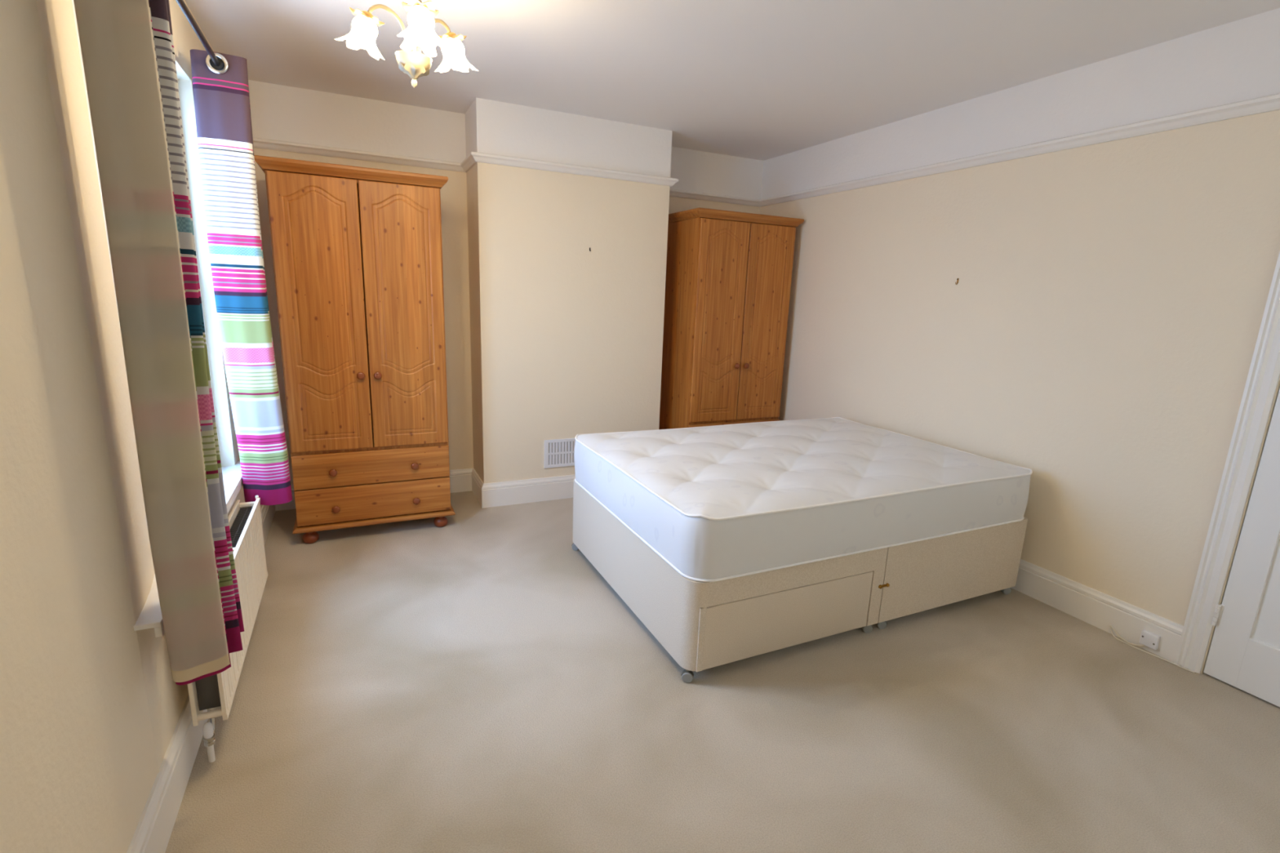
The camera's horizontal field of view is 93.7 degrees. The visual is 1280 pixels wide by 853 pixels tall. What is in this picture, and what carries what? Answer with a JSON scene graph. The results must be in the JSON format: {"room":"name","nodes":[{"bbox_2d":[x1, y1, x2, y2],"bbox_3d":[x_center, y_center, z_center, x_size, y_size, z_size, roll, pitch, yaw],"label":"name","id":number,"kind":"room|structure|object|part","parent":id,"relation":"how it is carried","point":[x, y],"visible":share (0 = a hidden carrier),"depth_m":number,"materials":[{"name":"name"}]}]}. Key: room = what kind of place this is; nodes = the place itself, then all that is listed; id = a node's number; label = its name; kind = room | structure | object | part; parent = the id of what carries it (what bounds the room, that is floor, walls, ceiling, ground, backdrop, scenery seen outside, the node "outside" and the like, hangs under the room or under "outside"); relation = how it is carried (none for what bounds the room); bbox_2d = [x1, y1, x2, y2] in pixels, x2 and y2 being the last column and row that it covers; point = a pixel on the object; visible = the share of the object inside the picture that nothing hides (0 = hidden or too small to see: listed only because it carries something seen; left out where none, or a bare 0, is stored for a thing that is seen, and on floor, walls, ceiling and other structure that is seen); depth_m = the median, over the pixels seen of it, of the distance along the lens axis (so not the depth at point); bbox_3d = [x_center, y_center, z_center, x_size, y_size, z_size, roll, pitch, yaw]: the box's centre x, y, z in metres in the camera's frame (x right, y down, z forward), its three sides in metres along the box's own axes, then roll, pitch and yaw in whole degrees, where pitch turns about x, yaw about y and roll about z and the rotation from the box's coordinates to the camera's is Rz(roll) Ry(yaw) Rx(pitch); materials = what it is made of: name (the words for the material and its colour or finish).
{"room":"bedroom","nodes":[
{"label":"bedroom","id":0,"kind":"room"},
{"bbox_2d":[0,0,262,852],"bbox_3d":[-1.350,-0.176,1.370,0.222,2.472,4.736,-4,14,-25],"label":"wall","id":1,"kind":"structure","parent":0,"point":[91,704],"depth_m":1.18,"materials":[{"name":"beige paint"}]},
{"bbox_2d":[71,0,243,637],"bbox_3d":[-1.553,-0.433,1.941,0.178,1.629,1.538,-4,14,-25],"label":"window","id":2,"kind":"structure","parent":1,"relation":"in","point":[150,616],"depth_m":1.56,"materials":[{"name":"white plastic"}]},
{"bbox_3d":[-1.663,-0.481,2.048,0.075,1.589,1.074,-4,14,-25],"label":"frame","id":3,"kind":"part","parent":2,"relation":"part of","materials":[{"name":"white plastic"}]},
{"bbox_3d":[-1.582,0.342,2.112,0.178,0.040,1.538,-4,14,-25],"label":"sill","id":4,"kind":"part","parent":2,"relation":"part of","materials":[{"name":"white wood"}]},
{"bbox_2d":[175,0,220,66],"bbox_3d":[-1.406,-1.231,1.776,0.148,0.058,2.012,-4,14,-25],"label":"pole","id":5,"kind":"object","parent":1,"relation":"attached to","point":[182,5],"visible":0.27,"depth_m":1.91,"materials":[{"name":"grey metal"}]},
{"bbox_2d":[73,0,244,684],"bbox_3d":[-1.094,-0.263,1.395,0.153,1.802,0.242,-4,14,-25],"label":"curtain","id":6,"kind":"object","parent":5,"relation":"hanging from","point":[127,50],"visible":1,"depth_m":1.31,"materials":[{"name":"grey fabric"}]},
{"bbox_2d":[190,48,292,505],"bbox_3d":[-1.643,-0.553,2.553,0.210,1.766,0.355,-2,13,-17],"label":"curtain","id":7,"kind":"object","parent":5,"relation":"hanging from","point":[221,96],"visible":0.99,"depth_m":2.38,"materials":[{"name":"multicoloured fabric"}]},
{"bbox_2d":[126,505,275,852],"bbox_3d":[-1.285,0.944,1.669,0.018,0.162,4.736,-4,14,-25],"label":"baseboard","id":8,"kind":"structure","parent":1,"relation":"attached to","point":[153,830],"depth_m":1.59,"materials":[{"name":"white wood"}]},
{"bbox_2d":[186,495,267,763],"bbox_3d":[-1.459,0.649,2.162,0.084,0.512,0.996,-4,14,-25],"label":"radiator","id":9,"kind":"object","parent":1,"relation":"attached to","point":[245,520],"visible":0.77,"depth_m":2.11,"materials":[{"name":"white metal"}]},
{"bbox_3d":[-1.490,0.588,2.132,0.012,0.358,0.996,-4,14,-25],"label":"panel","id":10,"kind":"part","parent":9,"relation":"part of","materials":[{"name":"white metal"}]},
{"bbox_3d":[-1.424,0.584,2.163,0.012,0.358,0.996,-4,14,-25],"label":"panel","id":11,"kind":"part","parent":9,"relation":"part of","materials":[{"name":"white metal"}]},
{"bbox_2d":[248,80,763,484],"bbox_3d":[-0.713,-0.808,4.345,3.969,2.472,0.220,-4,14,-25],"label":"wall","id":12,"kind":"structure","parent":0,"point":[282,113],"depth_m":3.72,"materials":[{"name":"beige paint"}]},
{"bbox_2d":[275,467,575,511],"bbox_3d":[-0.625,0.384,4.324,3.529,0.162,0.392,-4,14,-25],"label":"baseboard","id":13,"kind":"structure","parent":12,"relation":"attached to","point":[551,488],"depth_m":4.07,"materials":[{"name":"white wood"}]},
{"bbox_2d":[253,137,759,206],"bbox_3d":[-0.544,-1.635,3.868,3.529,0.049,0.416,-4,14,-25],"label":"trim","id":14,"kind":"structure","parent":12,"relation":"attached to","point":[473,157],"depth_m":3.65,"materials":[{"name":"white wood"}]},
{"bbox_2d":[465,97,672,483],"bbox_3d":[-0.487,-0.752,4.130,1.273,2.472,0.374,-4,14,-25],"label":"wall","id":15,"kind":"structure","parent":0,"point":[566,337],"depth_m":3.90,"materials":[{"name":"beige paint"}]},
{"bbox_2d":[544,438,575,468],"bbox_3d":[-0.537,0.181,4.110,0.244,0.196,0.010,-4,14,-25],"label":"air vent","id":16,"kind":"object","parent":15,"relation":"in","point":[557,452],"visible":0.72,"depth_m":4.10,"materials":[{"name":"white plastic"}]},
{"bbox_2d":[164,490,1279,852],"bbox_3d":[0.296,0.977,2.443,3.969,0.120,5.176,-4,14,-25],"label":"floor","id":17,"kind":"structure","parent":0,"point":[473,683],"depth_m":2.00,"materials":[{"name":"beige carpet"}]},
{"bbox_2d":[253,155,455,543],"bbox_3d":[-1.566,-0.389,3.446,0.877,1.979,0.558,-4,14,-25],"label":"wardrobe","id":18,"kind":"object","parent":17,"relation":"on","point":[357,251],"visible":1,"depth_m":3.19,"materials":[{"name":"brown wood"}]},
{"bbox_3d":[-1.635,-0.554,3.098,0.394,1.396,0.018,-4,14,-25],"label":"door","id":19,"kind":"part","parent":18,"relation":"part of","materials":[{"name":"brown wood"}]},
{"bbox_3d":[-1.663,0.250,3.251,0.041,0.041,0.029,-4,14,-25],"label":"knob","id":20,"kind":"part","parent":18,"relation":"part of","materials":[{"name":"brown wood"}]},
{"bbox_3d":[-1.670,0.455,3.296,0.041,0.041,0.029,-4,14,-25],"label":"knob","id":21,"kind":"part","parent":18,"relation":"part of","materials":[{"name":"brown wood"}]},
{"bbox_3d":[-1.531,-1.329,3.239,0.877,0.054,0.558,-4,14,-25],"label":"cornice","id":22,"kind":"part","parent":18,"relation":"part of","materials":[{"name":"brown wood"}]},
{"bbox_3d":[-1.493,-0.271,3.209,0.041,0.041,0.029,-4,14,-25],"label":"knob","id":23,"kind":"part","parent":18,"relation":"part of","materials":[{"name":"brown wood"}]},
{"bbox_3d":[-1.484,0.226,3.357,0.801,0.188,0.019,-4,14,-25],"label":"drawer","id":24,"kind":"part","parent":18,"relation":"part of","materials":[{"name":"brown wood"}]},
{"bbox_3d":[-1.491,0.420,3.400,0.801,0.200,0.019,-4,14,-25],"label":"drawer","id":25,"kind":"part","parent":18,"relation":"part of","materials":[{"name":"brown wood"}]},
{"bbox_3d":[-1.418,-0.276,3.244,0.041,0.041,0.029,-4,14,-25],"label":"knob","id":26,"kind":"part","parent":18,"relation":"part of","materials":[{"name":"brown wood"}]},
{"bbox_3d":[-1.274,-0.578,3.267,0.394,1.396,0.018,-4,14,-25],"label":"door","id":27,"kind":"part","parent":18,"relation":"part of","materials":[{"name":"brown wood"}]},
{"bbox_3d":[-1.287,0.226,3.427,0.041,0.041,0.029,-4,14,-25],"label":"knob","id":28,"kind":"part","parent":18,"relation":"part of","materials":[{"name":"brown wood"}]},
{"bbox_3d":[-1.294,0.430,3.472,0.041,0.041,0.029,-4,14,-25],"label":"knob","id":29,"kind":"part","parent":18,"relation":"part of","materials":[{"name":"brown wood"}]},
{"bbox_2d":[658,207,804,429],"bbox_3d":[0.628,-0.556,4.577,0.877,1.979,0.558,-4,14,-25],"label":"wardrobe","id":30,"kind":"object","parent":17,"relation":"on","point":[728,279],"visible":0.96,"depth_m":4.30,"materials":[{"name":"brown wood"}]},
{"bbox_3d":[0.559,-0.721,4.229,0.394,1.396,0.018,-4,14,-25],"label":"door","id":31,"kind":"part","parent":30,"relation":"part of","materials":[{"name":"brown wood"}]},
{"bbox_3d":[0.710,0.059,4.488,0.801,0.188,0.019,-4,14,-25],"label":"drawer","id":32,"kind":"part","parent":30,"relation":"part of","materials":[{"name":"brown wood"}]},
{"bbox_3d":[0.663,-1.496,4.370,0.877,0.054,0.558,-4,14,-25],"label":"cornice","id":33,"kind":"part","parent":30,"relation":"part of","materials":[{"name":"brown wood"}]},
{"bbox_3d":[0.700,-0.438,4.340,0.041,0.041,0.029,-4,14,-25],"label":"knob","id":34,"kind":"part","parent":30,"relation":"part of","materials":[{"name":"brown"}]},
{"bbox_3d":[0.775,-0.443,4.376,0.041,0.041,0.029,-4,14,-25],"label":"knob","id":35,"kind":"part","parent":30,"relation":"part of","materials":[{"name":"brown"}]},
{"bbox_3d":[0.920,-0.745,4.398,0.394,1.396,0.018,-4,14,-25],"label":"door","id":36,"kind":"part","parent":30,"relation":"part of","materials":[{"name":"brown wood"}]},
{"bbox_2d":[571,479,1027,683],"bbox_3d":[0.754,0.567,3.150,1.902,0.410,1.345,-4,14,-25],"label":"bed","id":37,"kind":"object","parent":17,"relation":"on","point":[702,626],"visible":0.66,"depth_m":2.49,"materials":[{"name":"beige fabric"}]},
{"bbox_2d":[680,669,693,677],"bbox_3d":[0.178,0.917,2.239,0.046,0.027,0.018,5,13,11],"label":"caster wheel","id":38,"kind":"object","parent":37,"relation":"attached to","point":[686,673],"depth_m":2.23,"materials":[{"name":"grey plastic"}]},
{"bbox_3d":[0.591,0.756,2.375,0.840,0.254,0.021,-4,14,-25],"label":"drawer","id":39,"kind":"part","parent":37,"relation":"part of","materials":[{"name":"beige fabric"}]},
{"bbox_2d":[573,417,1032,582],"bbox_3d":[0.767,0.234,3.078,1.922,0.268,1.365,-4,14,-25],"label":"mattress","id":40,"kind":"object","parent":37,"relation":"on","point":[715,503],"visible":1,"depth_m":2.58,"materials":[{"name":"white fabric"}]},
{"bbox_2d":[1109,625,1195,673],"bbox_3d":[2.159,0.941,2.546,0.031,0.042,0.316,-4,14,-25],"label":"cable","id":41,"kind":"object","parent":17,"relation":"on","point":[1110,626],"visible":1,"depth_m":2.58,"materials":[{"name":"beige plastic"}]},
{"bbox_2d":[184,0,1279,160],"bbox_3d":[0.391,-1.553,1.886,3.969,0.120,5.176,-4,14,-25],"label":"ceiling","id":42,"kind":"structure","parent":0,"point":[762,80],"depth_m":2.67,"materials":[{"name":"white paint"}]},
{"bbox_2d":[335,0,478,88],"bbox_3d":[-0.774,-1.330,1.948,0.405,0.418,0.445,3,12,3],"label":"ceiling lamp","id":43,"kind":"object","parent":42,"relation":"attached to","point":[420,32],"visible":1,"depth_m":1.92,"materials":[{"name":"white glass"}]},
{"bbox_3d":[-0.912,-1.271,1.951,0.148,0.121,0.149,-2,19,-25],"label":"lamp shade","id":44,"kind":"part","parent":43,"relation":"part of","materials":[{"name":"white glass"}]},
{"bbox_3d":[-0.819,-1.284,1.945,0.134,0.149,0.019,2,12,-2],"label":"arm","id":45,"kind":"part","parent":43,"relation":"part of","materials":[{"name":"gold metal"}]},
{"bbox_3d":[-0.743,-1.195,1.971,0.116,0.060,0.116,-2,19,-25],"label":"lamp shade","id":46,"kind":"part","parent":43,"relation":"part of","materials":[{"name":"white glass"}]},
{"bbox_3d":[-0.654,-1.199,1.804,0.148,0.118,0.141,-2,19,-25],"label":"lamp shade","id":47,"kind":"part","parent":43,"relation":"part of","materials":[{"name":"white glass"}]},
{"bbox_3d":[-0.686,-1.292,2.014,0.020,0.147,0.137,11,15,36],"label":"arm","id":48,"kind":"part","parent":43,"relation":"part of","materials":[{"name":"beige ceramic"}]},
{"bbox_3d":[-0.641,-1.287,2.092,0.148,0.120,0.146,-2,19,-25],"label":"lamp shade","id":49,"kind":"part","parent":43,"relation":"part of","materials":[{"name":"white glass"}]},
{"bbox_2d":[759,7,1279,673],"bbox_3d":[2.038,-0.399,2.958,0.220,2.472,4.736,-4,14,-25],"label":"wall","id":50,"kind":"structure","parent":0,"point":[1097,333],"depth_m":2.77,"materials":[{"name":"beige paint"}]},
{"bbox_2d":[759,93,1279,206],"bbox_3d":[1.953,-1.286,2.706,0.042,0.049,4.736,-4,14,-25],"label":"trim","id":51,"kind":"structure","parent":50,"relation":"attached to","point":[1272,102],"depth_m":2.72,"materials":[{"name":"white wood"}]},
{"bbox_2d":[1011,559,1183,662],"bbox_3d":[1.550,0.569,3.854,0.018,0.162,3.150,-4,14,-25],"label":"baseboard","id":52,"kind":"structure","parent":50,"relation":"attached to","point":[1098,609],"depth_m":2.73,"materials":[{"name":"white wood"}]},
{"bbox_2d":[1138,630,1160,649],"bbox_3d":[2.162,0.905,2.546,0.023,0.060,0.060,-4,14,-25],"label":"outlet","id":53,"kind":"object","parent":52,"relation":"attached to","point":[1148,639],"visible":1,"depth_m":2.54,"materials":[{"name":"white plastic"}]},
{"bbox_2d":[1173,251,1279,673],"bbox_3d":[2.451,0.059,1.853,0.024,2.082,0.922,-4,14,-25],"label":"trim","id":54,"kind":"structure","parent":50,"relation":"attached to","point":[1264,374],"depth_m":2.27,"materials":[{"name":"white wood"}]},
{"bbox_2d":[1203,388,1279,706],"bbox_3d":[2.465,0.099,1.873,0.060,1.982,0.764,-4,14,-25],"label":"door","id":55,"kind":"structure","parent":50,"relation":"in","point":[1244,653],"depth_m":2.25,"materials":[{"name":"white paint"}]}
]}

